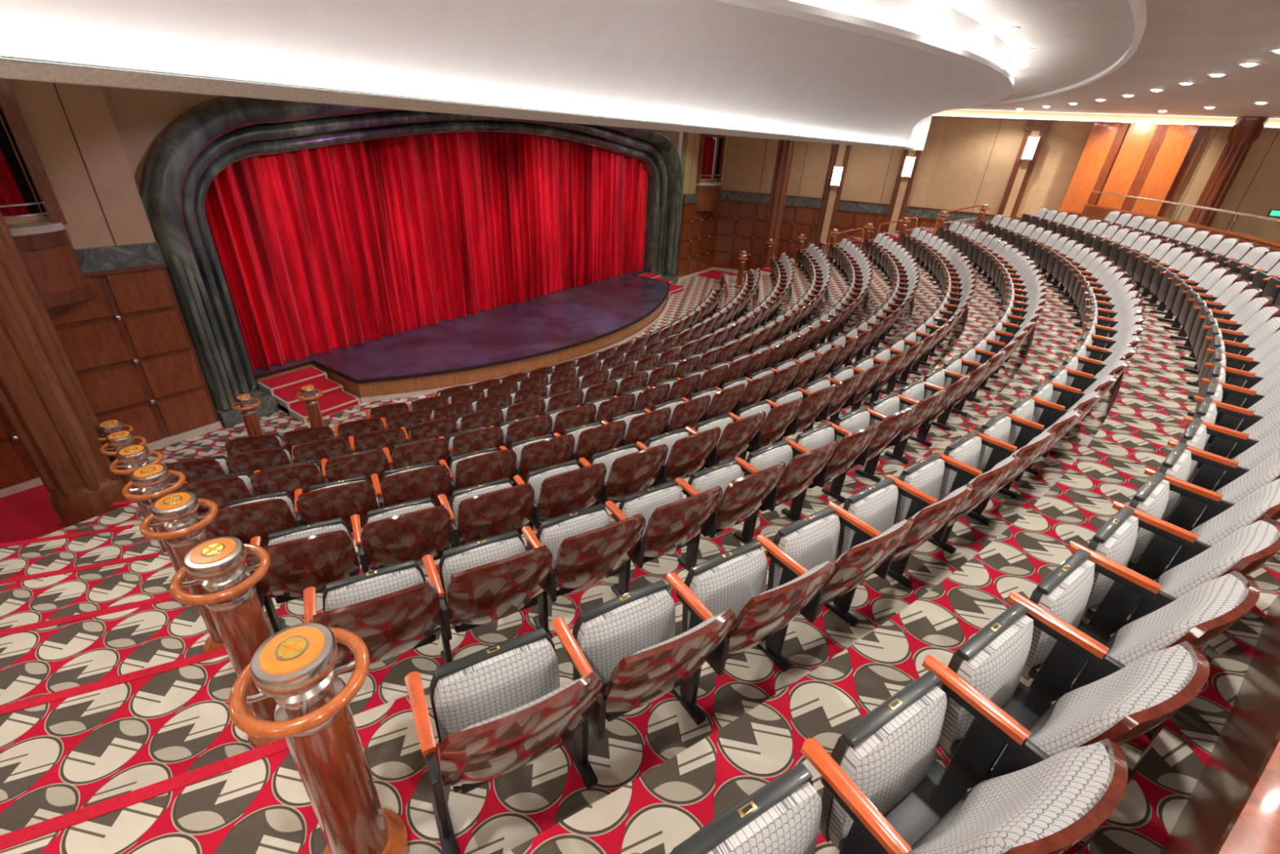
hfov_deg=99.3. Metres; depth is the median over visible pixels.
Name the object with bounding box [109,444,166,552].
bollard
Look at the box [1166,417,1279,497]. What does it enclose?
seat
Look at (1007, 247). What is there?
seat
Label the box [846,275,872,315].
seat
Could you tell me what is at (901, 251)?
seat
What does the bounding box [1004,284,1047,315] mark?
seat
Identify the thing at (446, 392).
seat
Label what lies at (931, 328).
seat
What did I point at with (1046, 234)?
seat
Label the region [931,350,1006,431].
seat
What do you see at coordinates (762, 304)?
seat
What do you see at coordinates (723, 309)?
seat
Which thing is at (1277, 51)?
recessed light
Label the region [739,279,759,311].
seat
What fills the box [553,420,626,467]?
seat
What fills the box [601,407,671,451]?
seat
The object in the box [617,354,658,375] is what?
seat
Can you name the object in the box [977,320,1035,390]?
seat
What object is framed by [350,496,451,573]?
seat
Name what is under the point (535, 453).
seat
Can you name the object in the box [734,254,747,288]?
bollard
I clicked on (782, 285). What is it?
seat
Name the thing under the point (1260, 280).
seat
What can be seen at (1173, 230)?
seat
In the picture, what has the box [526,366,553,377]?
seat
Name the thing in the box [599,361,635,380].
seat
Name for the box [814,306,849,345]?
seat
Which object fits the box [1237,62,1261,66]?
recessed light
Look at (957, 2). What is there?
recessed light
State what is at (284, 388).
steps
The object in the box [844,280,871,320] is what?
seat
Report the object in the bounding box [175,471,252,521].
seat
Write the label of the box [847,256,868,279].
seat
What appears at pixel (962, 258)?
seat
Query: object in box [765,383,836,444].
seat
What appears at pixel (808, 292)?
seat
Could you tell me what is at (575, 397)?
seat
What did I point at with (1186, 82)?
recessed light
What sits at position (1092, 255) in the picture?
seat
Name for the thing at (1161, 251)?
seat
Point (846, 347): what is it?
seat
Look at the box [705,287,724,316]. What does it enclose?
seat
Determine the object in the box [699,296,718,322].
seat
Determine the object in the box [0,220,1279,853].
floor
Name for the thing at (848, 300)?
seat
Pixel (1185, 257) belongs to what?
seat
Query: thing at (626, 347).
seat
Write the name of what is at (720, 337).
seat
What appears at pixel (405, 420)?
seat
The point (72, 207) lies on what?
wall
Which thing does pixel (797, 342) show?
seat
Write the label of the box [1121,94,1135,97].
recessed light
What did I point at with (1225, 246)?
seat
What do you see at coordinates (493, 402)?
seat
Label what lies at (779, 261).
seat
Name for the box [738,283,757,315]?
seat
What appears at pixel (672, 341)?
seat
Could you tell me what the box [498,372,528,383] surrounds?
seat
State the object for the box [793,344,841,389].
seat
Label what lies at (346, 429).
seat
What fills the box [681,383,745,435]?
seat
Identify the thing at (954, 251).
seat
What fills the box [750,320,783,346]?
seat
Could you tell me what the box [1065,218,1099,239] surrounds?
seat
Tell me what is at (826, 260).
seat
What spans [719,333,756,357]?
seat
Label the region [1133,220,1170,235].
seat
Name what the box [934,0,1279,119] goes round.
ceiling
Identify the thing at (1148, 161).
wall panel
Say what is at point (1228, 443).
seat
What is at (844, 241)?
seat
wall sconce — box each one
[829,164,844,186]
[900,155,916,177]
[1019,135,1040,160]
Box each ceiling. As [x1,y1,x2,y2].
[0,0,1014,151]
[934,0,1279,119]
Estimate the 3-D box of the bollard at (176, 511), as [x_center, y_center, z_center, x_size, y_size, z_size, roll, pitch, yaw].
[-2.442,0.844,3.058,0.327,1.072,0.327,-9,31,-22]
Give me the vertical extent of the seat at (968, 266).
0.860 m
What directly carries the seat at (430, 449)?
on the floor
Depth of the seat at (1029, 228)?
13.74 m
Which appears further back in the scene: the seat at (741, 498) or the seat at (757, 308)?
the seat at (757, 308)
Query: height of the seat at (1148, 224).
0.860 m
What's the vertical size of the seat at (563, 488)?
0.860 m
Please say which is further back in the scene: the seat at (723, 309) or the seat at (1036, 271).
the seat at (723, 309)
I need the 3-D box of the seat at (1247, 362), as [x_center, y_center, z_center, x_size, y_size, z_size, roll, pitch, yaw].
[5.342,-0.521,4.909,0.499,0.860,0.542,26,35,35]
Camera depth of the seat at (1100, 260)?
9.74 m
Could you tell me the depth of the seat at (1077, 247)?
11.07 m
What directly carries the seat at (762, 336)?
on the floor
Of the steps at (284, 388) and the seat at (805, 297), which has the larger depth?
the seat at (805, 297)
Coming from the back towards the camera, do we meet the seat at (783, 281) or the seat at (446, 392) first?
the seat at (783, 281)
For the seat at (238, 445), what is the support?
on the floor
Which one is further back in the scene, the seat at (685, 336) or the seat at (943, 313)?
the seat at (685, 336)
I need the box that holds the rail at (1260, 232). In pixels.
[1080,191,1279,253]
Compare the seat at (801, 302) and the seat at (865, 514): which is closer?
the seat at (865, 514)
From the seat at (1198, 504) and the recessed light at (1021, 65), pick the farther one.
the recessed light at (1021, 65)
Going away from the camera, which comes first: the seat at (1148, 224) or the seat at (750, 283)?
the seat at (1148, 224)
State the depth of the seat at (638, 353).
10.01 m
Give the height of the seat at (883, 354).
0.860 m
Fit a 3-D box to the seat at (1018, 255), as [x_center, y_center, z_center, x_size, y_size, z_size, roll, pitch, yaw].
[7.812,-3.352,11.702,0.499,0.860,0.542,14,30,18]
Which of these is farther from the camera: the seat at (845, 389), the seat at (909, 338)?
the seat at (909, 338)
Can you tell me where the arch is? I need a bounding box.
[139,96,682,427]
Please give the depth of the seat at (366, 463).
4.81 m
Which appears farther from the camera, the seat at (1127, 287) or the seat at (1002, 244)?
the seat at (1002, 244)
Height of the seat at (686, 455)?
0.860 m
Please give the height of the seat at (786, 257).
0.860 m
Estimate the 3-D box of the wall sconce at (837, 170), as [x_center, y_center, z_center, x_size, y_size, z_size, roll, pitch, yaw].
[6.926,-8.832,19.153,0.341,0.660,0.190,10,29,12]
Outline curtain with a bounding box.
[204,131,648,373]
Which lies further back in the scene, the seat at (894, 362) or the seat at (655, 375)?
the seat at (655, 375)
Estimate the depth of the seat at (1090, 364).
5.31 m
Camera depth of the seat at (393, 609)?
2.42 m
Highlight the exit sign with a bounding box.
[1266,208,1279,217]
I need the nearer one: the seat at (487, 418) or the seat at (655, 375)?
the seat at (487, 418)
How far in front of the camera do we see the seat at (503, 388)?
8.34 m
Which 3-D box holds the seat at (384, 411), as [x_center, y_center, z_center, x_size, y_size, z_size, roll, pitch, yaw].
[-3.609,-0.027,7.835,0.543,0.860,0.499,-13,32,-28]
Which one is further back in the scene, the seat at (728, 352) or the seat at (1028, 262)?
the seat at (1028, 262)
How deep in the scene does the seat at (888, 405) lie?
4.65 m
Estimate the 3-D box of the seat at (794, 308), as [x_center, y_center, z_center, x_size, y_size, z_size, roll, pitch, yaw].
[3.515,-2.422,11.913,0.499,0.860,0.542,17,31,24]
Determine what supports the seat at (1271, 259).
on the floor
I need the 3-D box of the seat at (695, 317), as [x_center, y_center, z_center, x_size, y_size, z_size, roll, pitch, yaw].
[1.245,-2.568,13.841,0.499,0.860,0.542,16,31,22]
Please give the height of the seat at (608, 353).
0.860 m
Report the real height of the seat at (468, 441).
0.860 m
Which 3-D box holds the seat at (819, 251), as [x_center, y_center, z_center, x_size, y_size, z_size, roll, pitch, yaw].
[5.459,-5.245,17.401,0.499,0.860,0.542,6,28,4]
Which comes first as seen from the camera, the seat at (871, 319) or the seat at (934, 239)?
the seat at (871, 319)
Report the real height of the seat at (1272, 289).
0.860 m
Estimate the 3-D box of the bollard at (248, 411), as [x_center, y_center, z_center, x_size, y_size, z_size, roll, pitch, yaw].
[-5.130,0.069,7.249,0.327,1.072,0.327,-14,33,-30]
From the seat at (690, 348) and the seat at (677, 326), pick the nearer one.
the seat at (690, 348)
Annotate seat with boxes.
[164,454,228,486]
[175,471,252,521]
[200,490,297,555]
[225,432,283,457]
[226,445,293,475]
[246,517,359,633]
[250,459,324,500]
[283,425,334,454]
[292,436,351,467]
[294,475,378,532]
[303,559,441,673]
[320,448,389,491]
[333,417,384,453]
[348,427,406,465]
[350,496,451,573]
[364,402,408,426]
[370,460,451,508]
[380,409,430,434]
[382,436,448,470]
[400,417,457,442]
[404,626,602,853]
[406,395,448,413]
[422,529,552,664]
[426,400,472,420]
[431,385,470,397]
[437,477,534,548]
[438,426,503,463]
[439,446,516,501]
[447,388,484,404]
[455,408,503,431]
[468,378,500,389]
[471,392,511,412]
[481,381,517,397]
[488,414,552,448]
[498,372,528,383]
[499,399,545,422]
[499,433,574,485]
[508,385,547,404]
[513,459,606,551]
[515,373,548,390]
[521,503,645,638]
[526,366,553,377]
[535,404,596,437]
[538,389,583,413]
[541,377,579,395]
[546,367,576,382]
[549,360,576,371]
[551,579,736,788]
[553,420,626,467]
[571,368,608,387]
[572,360,601,376]
[573,353,596,365]
[574,380,617,405]
[576,393,635,424]
[578,442,668,506]
[586,347,616,359]
[592,353,624,369]
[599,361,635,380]
[600,372,648,396]
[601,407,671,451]
[604,342,632,354]
[604,480,722,596]
[608,346,644,364]
[613,383,670,413]
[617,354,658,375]
[621,336,648,350]
[628,340,662,358]
[629,364,675,387]
[631,762,822,853]
[633,330,662,345]
[635,426,720,487]
[641,347,679,368]
[644,395,711,435]
[646,325,673,339]
[646,334,679,351]
[647,373,701,401]
[655,355,699,378]
[659,320,684,334]
[662,328,693,346]
[662,340,698,360]
[665,539,836,724]
[669,315,693,330]
[675,458,786,571]
[676,322,706,340]
[676,364,728,392]
[678,310,701,327]
[680,333,715,353]
[680,347,721,370]
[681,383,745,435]
[685,411,765,470]
[686,305,708,323]
[689,317,716,335]
[693,300,714,321]
[696,328,728,347]
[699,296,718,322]
[700,311,726,333]
[701,340,740,364]
[703,291,722,316]
[704,355,751,391]
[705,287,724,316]
[710,283,727,313]
[710,306,734,327]
[711,321,742,342]
[715,373,774,418]
[718,301,741,327]
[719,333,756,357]
[723,315,752,339]
[724,296,746,319]
[728,347,773,377]
[728,396,804,476]
[730,292,751,321]
[733,287,755,318]
[733,439,838,544]
[734,310,762,333]
[735,327,770,353]
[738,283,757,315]
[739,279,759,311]
[742,267,760,284]
[742,271,760,302]
[742,275,760,306]
[743,363,800,401]
[744,305,769,329]
[748,340,791,368]
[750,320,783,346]
[752,299,777,324]
[756,506,914,671]
[759,294,782,326]
[763,314,794,341]
[764,289,786,323]
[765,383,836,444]
[766,285,790,319]
[766,333,806,363]
[768,252,786,279]
[769,280,791,315]
[771,353,822,392]
[772,255,789,283]
[773,276,793,311]
[773,308,803,337]
[774,258,791,277]
[774,272,794,306]
[775,262,793,279]
[775,265,794,283]
[775,269,795,287]
[781,420,881,521]
[782,302,810,336]
[782,325,820,359]
[787,297,816,332]
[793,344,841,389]
[795,243,814,271]
[795,292,822,331]
[795,319,831,351]
[797,371,864,431]
[799,287,825,325]
[800,245,817,274]
[800,670,1128,853]
[803,248,821,278]
[803,283,828,320]
[806,252,824,282]
[806,278,830,315]
[808,255,826,276]
[808,274,831,310]
[808,312,841,351]
[809,258,829,279]
[809,336,858,377]
[810,262,831,280]
[810,266,831,284]
[810,270,831,289]
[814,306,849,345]
[821,404,917,502]
[824,360,888,423]
[824,477,973,626]
[826,301,856,342]
[828,238,848,266]
[829,328,871,377]
[830,295,862,337]
[833,240,852,270]
[835,290,866,333]
[836,243,856,273]
[840,246,860,277]
[840,284,869,326]
[840,320,884,367]
[842,249,863,281]
[844,253,866,285]
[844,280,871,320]
[844,350,907,414]
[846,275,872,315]
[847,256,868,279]
[848,260,871,282]
[848,271,873,292]
[849,263,871,283]
[849,267,872,288]
[850,314,893,365]
[855,387,946,482]
[862,232,884,262]
[862,307,901,357]
[863,340,924,405]
[867,235,888,266]
[870,301,907,351]
[872,238,893,269]
[875,240,897,273]
[876,295,912,343]
[880,244,902,276]
[880,331,937,395]
[882,289,915,336]
[883,247,906,280]
[884,373,970,463]
[884,452,1019,587]
[886,250,910,285]
[886,284,918,329]
[888,254,913,289]
[889,279,919,323]
[890,257,915,282]
[891,274,920,298]
[892,262,917,285]
[893,266,919,287]
[893,270,920,292]
[896,323,948,385]
[898,226,921,247]
[905,229,927,261]
[908,361,991,446]
[909,315,957,375]
[910,232,933,264]
[915,235,938,268]
[918,307,964,365]
[920,238,944,272]
[920,601,1209,788]
[924,241,949,276]
[926,301,968,356]
[927,429,1055,554]
[928,244,954,280]
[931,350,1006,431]
[932,248,959,285]
[932,294,973,348]
[935,251,963,289]
[936,221,960,238]
[937,255,967,294]
[937,288,975,340]
[939,259,970,299]
[940,283,977,310]
[942,263,973,290]
[942,268,974,294]
[942,277,977,303]
[943,222,968,242]
[943,272,976,297]
[949,226,974,252]
[951,339,1018,416]
[955,228,982,255]
[960,231,988,266]
[966,234,995,271]
[966,329,1028,402]
[966,408,1083,524]
[972,237,1001,275]
[977,213,1003,231]
[977,240,1007,279]
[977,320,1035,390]
[982,244,1013,284]
[985,216,1011,235]
[986,247,1018,288]
[986,312,1041,378]
[990,251,1024,293]
[992,218,1020,237]
[993,255,1029,298]
[993,304,1044,368]
[996,259,1034,304]
[997,389,1103,498]
[998,263,1037,310]
[998,297,1047,358]
[1000,221,1028,240]
[1001,290,1048,323]
[1002,268,1041,302]
[1003,273,1044,305]
[1004,279,1046,307]
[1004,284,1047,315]
[1006,224,1036,248]
[1006,548,1260,702]
[1013,226,1044,251]
[1019,207,1048,225]
[1020,230,1053,255]
[1020,373,1119,475]
[1026,232,1061,273]
[1029,208,1058,227]
[1033,235,1069,278]
[1038,211,1068,231]
[1039,358,1130,454]
[1040,240,1077,283]
[1046,243,1084,288]
[1047,213,1078,233]
[1052,247,1093,293]
[1053,345,1137,435]
[1056,216,1088,236]
[1057,251,1100,299]
[1062,255,1106,306]
[1064,333,1143,386]
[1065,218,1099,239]
[1066,260,1114,312]
[1067,506,1279,635]
[1070,265,1120,319]
[1073,271,1126,327]
[1073,323,1146,370]
[1074,222,1109,244]
[1075,276,1132,334]
[1076,282,1137,342]
[1079,313,1146,357]
[1082,289,1141,331]
[1082,297,1144,334]
[1083,224,1119,247]
[1083,304,1146,346]
[1088,210,1121,223]
[1091,227,1130,256]
[1099,231,1141,260]
[1101,213,1133,226]
[1107,234,1152,271]
[1111,215,1146,229]
[1111,471,1279,580]
[1116,238,1163,283]
[1122,217,1158,233]
[1124,242,1173,293]
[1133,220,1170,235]
[1133,246,1185,300]
[1141,251,1196,306]
[1143,442,1279,531]
[1144,223,1183,239]
[1149,256,1207,315]
[1155,226,1197,243]
[1156,261,1218,322]
[1163,266,1230,331]
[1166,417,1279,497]
[1167,230,1211,248]
[1169,273,1240,340]
[1175,280,1252,351]
[1178,233,1225,252]
[1179,287,1262,362]
[1182,396,1279,468]
[1183,296,1273,373]
[1186,305,1279,386]
[1186,329,1279,417]
[1187,315,1279,401]
[1190,237,1239,256]
[1193,377,1279,443]
[1195,362,1279,422]
[1198,346,1279,402]
[1202,241,1254,262]
[1214,245,1270,267]
[1226,250,1279,274]
[1238,261,1279,281]
[1248,271,1271,296]
[1262,277,1279,305]
[1274,292,1279,315]
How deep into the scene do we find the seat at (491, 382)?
9.18 m
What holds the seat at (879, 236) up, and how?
on the floor
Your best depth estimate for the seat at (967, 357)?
5.97 m
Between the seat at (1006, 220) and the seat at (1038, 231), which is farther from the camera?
the seat at (1006, 220)
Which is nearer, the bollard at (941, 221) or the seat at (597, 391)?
the seat at (597, 391)
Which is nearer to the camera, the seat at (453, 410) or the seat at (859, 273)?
the seat at (453, 410)
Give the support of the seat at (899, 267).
on the floor
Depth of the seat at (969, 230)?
15.21 m
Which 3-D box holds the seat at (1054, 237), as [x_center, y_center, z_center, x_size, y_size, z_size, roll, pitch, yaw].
[9.193,-4.016,12.489,0.499,0.860,0.542,12,29,15]
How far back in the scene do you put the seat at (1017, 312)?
8.13 m
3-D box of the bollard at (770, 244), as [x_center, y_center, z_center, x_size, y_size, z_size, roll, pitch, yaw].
[4.552,-6.101,19.276,0.327,1.072,0.327,0,28,-8]
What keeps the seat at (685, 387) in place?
on the floor
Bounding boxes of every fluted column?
[0,211,132,527]
[757,139,795,271]
[1194,116,1269,211]
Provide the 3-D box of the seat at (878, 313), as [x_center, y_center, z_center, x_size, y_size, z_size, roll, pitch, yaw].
[4.380,-1.844,9.713,0.499,0.860,0.542,20,32,28]
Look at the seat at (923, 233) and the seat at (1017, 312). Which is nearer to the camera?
the seat at (1017, 312)
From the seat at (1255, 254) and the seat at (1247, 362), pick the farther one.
the seat at (1255, 254)
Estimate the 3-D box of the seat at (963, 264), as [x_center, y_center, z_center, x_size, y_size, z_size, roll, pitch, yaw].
[6.936,-3.305,12.123,0.499,0.860,0.542,14,30,18]
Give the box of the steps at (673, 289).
[640,272,684,295]
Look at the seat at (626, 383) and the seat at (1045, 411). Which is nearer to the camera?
the seat at (1045, 411)
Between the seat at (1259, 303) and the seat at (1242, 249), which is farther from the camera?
the seat at (1242, 249)
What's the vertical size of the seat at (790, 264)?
0.860 m
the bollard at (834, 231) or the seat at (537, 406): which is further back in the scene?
the bollard at (834, 231)
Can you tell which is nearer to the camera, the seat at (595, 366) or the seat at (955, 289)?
the seat at (595, 366)
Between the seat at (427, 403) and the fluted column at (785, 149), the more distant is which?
the fluted column at (785, 149)
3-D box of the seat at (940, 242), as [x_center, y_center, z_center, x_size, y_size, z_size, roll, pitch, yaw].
[7.913,-4.719,14.872,0.499,0.860,0.542,9,29,10]
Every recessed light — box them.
[947,0,973,4]
[997,26,1020,31]
[1013,63,1031,67]
[1015,48,1035,52]
[1094,98,1106,101]
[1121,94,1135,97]
[1149,88,1164,91]
[1177,81,1195,84]
[1207,73,1227,76]
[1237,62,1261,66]
[1253,102,1269,104]
[1269,48,1279,53]
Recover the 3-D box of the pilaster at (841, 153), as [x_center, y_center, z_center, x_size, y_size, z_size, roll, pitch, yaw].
[6.939,-8.329,19.625,0.683,5.170,0.260,10,29,12]
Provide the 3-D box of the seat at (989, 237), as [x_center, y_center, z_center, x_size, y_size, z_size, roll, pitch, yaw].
[8.659,-4.502,13.943,0.499,0.860,0.542,10,29,12]
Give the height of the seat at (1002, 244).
0.860 m
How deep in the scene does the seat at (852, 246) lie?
16.81 m
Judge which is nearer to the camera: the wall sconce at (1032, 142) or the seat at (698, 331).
the seat at (698, 331)
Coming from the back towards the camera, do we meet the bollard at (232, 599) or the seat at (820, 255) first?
the seat at (820, 255)
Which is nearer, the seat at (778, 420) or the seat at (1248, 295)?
the seat at (778, 420)
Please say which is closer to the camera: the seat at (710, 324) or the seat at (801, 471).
the seat at (801, 471)
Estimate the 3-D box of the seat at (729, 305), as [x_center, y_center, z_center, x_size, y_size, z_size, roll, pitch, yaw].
[2.411,-2.922,13.941,0.499,0.860,0.542,14,30,19]
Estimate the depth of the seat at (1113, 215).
13.46 m
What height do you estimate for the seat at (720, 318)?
0.860 m
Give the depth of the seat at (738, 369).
7.43 m
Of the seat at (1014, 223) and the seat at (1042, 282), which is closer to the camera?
the seat at (1042, 282)
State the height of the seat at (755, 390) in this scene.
0.860 m
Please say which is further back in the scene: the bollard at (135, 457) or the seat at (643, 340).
the seat at (643, 340)
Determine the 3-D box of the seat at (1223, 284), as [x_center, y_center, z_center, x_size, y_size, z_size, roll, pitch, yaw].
[7.363,-1.622,7.198,0.499,0.860,0.542,20,32,28]
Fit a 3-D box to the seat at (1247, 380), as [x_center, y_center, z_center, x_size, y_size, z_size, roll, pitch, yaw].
[4.970,-0.354,4.553,0.499,0.860,0.542,27,36,36]
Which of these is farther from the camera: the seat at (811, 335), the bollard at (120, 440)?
the seat at (811, 335)
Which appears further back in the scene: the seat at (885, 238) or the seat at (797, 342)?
the seat at (885, 238)
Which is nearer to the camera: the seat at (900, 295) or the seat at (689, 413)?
the seat at (689, 413)
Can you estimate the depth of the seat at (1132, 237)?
10.92 m
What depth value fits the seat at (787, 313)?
11.27 m
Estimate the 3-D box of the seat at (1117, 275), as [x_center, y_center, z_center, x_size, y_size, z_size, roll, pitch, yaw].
[7.162,-2.050,8.586,0.499,0.860,0.542,19,32,26]
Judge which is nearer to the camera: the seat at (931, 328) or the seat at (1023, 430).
the seat at (1023, 430)
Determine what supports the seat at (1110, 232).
on the floor
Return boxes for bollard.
[97,419,133,483]
[99,430,146,518]
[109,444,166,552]
[121,463,189,591]
[139,491,224,652]
[168,536,284,747]
[228,622,408,853]
[231,393,263,435]
[295,384,324,427]
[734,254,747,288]
[735,250,747,283]
[763,239,775,268]
[792,234,806,266]
[826,228,839,262]
[861,222,874,253]
[897,217,911,244]
[934,210,949,235]
[973,204,990,230]
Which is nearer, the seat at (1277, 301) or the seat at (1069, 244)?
the seat at (1277, 301)
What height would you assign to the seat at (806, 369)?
0.860 m
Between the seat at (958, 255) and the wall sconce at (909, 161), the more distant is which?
the wall sconce at (909, 161)
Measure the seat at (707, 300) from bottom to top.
0.860 m
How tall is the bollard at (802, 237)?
1.072 m
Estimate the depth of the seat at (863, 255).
15.36 m
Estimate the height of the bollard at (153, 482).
1.072 m
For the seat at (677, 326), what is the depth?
12.76 m
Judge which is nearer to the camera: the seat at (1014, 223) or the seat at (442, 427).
the seat at (442, 427)
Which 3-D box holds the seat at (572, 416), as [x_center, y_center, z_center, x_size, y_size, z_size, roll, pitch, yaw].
[-0.823,0.074,6.136,0.542,0.860,0.499,-16,34,-32]
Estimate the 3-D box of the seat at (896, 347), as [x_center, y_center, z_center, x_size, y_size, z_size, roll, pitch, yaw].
[3.519,-0.882,7.205,0.499,0.860,0.542,25,35,34]
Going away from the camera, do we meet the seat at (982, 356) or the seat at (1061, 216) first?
the seat at (982, 356)
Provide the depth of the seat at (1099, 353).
5.67 m
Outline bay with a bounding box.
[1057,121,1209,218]
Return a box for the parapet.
[1159,593,1279,853]
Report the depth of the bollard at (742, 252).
18.36 m
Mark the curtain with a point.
(320, 250)
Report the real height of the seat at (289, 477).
0.860 m
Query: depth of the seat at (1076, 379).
4.97 m
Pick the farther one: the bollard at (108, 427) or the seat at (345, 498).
the bollard at (108, 427)
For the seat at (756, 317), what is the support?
on the floor
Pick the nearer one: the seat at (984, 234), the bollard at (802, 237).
the seat at (984, 234)
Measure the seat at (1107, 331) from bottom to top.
0.860 m
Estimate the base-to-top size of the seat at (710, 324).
0.860 m
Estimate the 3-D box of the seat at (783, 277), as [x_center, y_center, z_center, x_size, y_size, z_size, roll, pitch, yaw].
[4.295,-4.416,16.334,0.499,0.860,0.543,8,29,9]
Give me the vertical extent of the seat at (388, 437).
0.860 m
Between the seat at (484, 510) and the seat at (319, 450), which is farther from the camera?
the seat at (319, 450)
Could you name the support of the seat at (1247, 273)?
on the floor
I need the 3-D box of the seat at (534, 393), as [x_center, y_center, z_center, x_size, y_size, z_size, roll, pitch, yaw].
[-1.663,-0.266,7.896,0.542,0.860,0.499,-17,34,-33]
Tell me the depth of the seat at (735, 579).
2.32 m
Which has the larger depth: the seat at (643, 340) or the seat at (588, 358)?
the seat at (643, 340)
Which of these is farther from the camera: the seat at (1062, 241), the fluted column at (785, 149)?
the fluted column at (785, 149)
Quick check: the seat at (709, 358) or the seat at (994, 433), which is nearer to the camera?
the seat at (994, 433)
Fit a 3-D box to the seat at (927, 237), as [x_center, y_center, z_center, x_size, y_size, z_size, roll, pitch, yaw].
[8.123,-5.210,15.812,0.499,0.860,0.542,7,28,7]
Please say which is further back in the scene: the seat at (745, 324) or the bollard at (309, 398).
the seat at (745, 324)
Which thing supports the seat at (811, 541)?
on the floor
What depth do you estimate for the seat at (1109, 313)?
7.17 m
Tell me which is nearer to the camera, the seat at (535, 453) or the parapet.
the parapet
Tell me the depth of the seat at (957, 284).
11.00 m
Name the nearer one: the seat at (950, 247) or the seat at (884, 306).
the seat at (884, 306)
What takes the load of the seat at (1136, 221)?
on the floor
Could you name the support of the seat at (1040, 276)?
on the floor
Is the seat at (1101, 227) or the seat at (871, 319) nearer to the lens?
the seat at (871, 319)
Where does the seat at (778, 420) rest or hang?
on the floor
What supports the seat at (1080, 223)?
on the floor
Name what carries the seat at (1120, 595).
on the floor
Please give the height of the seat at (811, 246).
0.860 m
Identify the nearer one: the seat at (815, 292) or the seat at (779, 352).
the seat at (779, 352)
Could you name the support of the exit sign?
attached to the wall at (967, 158)
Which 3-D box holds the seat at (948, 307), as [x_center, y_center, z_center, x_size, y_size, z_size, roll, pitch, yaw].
[5.457,-2.014,9.544,0.499,0.860,0.542,19,32,26]
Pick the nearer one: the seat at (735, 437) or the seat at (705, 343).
the seat at (735, 437)
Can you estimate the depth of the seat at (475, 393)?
8.05 m
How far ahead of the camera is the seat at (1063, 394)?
4.64 m
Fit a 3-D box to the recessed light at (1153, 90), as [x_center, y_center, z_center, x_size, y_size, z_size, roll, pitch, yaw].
[9.614,-6.258,10.123,0.230,0.034,0.230,20,32,28]
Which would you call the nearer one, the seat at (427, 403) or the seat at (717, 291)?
the seat at (427, 403)
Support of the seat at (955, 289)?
on the floor
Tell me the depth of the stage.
12.03 m
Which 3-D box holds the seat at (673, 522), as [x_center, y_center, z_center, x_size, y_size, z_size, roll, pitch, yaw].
[0.137,0.658,3.322,0.542,0.860,0.499,-15,33,-30]
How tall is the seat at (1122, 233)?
0.860 m
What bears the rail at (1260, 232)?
on the floor
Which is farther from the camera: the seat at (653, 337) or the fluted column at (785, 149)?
the fluted column at (785, 149)
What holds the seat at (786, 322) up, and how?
on the floor
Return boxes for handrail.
[826,227,864,245]
[876,217,918,235]
[933,204,982,235]
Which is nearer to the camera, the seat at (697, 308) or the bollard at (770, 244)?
the seat at (697, 308)
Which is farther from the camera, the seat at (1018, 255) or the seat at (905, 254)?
the seat at (905, 254)
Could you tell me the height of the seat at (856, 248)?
0.860 m
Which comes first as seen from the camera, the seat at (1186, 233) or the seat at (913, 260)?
the seat at (1186, 233)
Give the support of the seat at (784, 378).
on the floor
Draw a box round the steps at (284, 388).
[257,366,360,423]
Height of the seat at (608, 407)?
0.860 m
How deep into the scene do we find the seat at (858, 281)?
13.44 m
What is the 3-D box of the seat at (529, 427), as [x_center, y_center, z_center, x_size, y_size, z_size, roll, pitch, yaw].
[-1.261,0.196,5.856,0.542,0.860,0.499,-15,33,-31]
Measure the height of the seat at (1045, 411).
0.860 m
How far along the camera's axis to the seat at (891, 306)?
10.31 m
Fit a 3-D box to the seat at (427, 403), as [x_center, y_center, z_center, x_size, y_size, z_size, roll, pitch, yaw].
[-3.148,-0.138,8.095,0.542,0.860,0.499,-14,33,-30]
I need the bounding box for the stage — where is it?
[253,268,669,402]
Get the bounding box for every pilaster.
[813,143,851,246]
[882,117,932,233]
[996,120,1052,221]
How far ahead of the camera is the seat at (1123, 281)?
8.00 m
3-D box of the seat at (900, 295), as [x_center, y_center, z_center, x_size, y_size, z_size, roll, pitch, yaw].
[5.459,-2.668,11.376,0.499,0.860,0.542,16,31,22]
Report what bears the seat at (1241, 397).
on the floor
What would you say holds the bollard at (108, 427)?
on the floor
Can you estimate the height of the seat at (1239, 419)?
0.860 m
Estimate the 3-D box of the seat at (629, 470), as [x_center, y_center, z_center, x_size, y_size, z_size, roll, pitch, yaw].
[-0.128,0.451,4.290,0.543,0.860,0.499,-15,33,-31]
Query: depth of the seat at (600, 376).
8.22 m
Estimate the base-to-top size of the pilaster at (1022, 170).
5.170 m
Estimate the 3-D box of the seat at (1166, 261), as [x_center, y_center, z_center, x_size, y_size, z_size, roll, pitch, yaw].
[8.749,-2.651,9.281,0.499,0.860,0.542,16,31,22]
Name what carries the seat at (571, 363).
on the floor
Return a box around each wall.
[0,78,222,497]
[102,86,679,195]
[676,132,728,281]
[713,109,1279,273]
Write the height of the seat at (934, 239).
0.860 m
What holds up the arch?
attached to the wall at (139, 116)
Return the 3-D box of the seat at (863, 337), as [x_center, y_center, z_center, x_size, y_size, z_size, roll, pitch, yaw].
[3.093,-1.095,8.165,0.499,0.860,0.542,24,34,33]

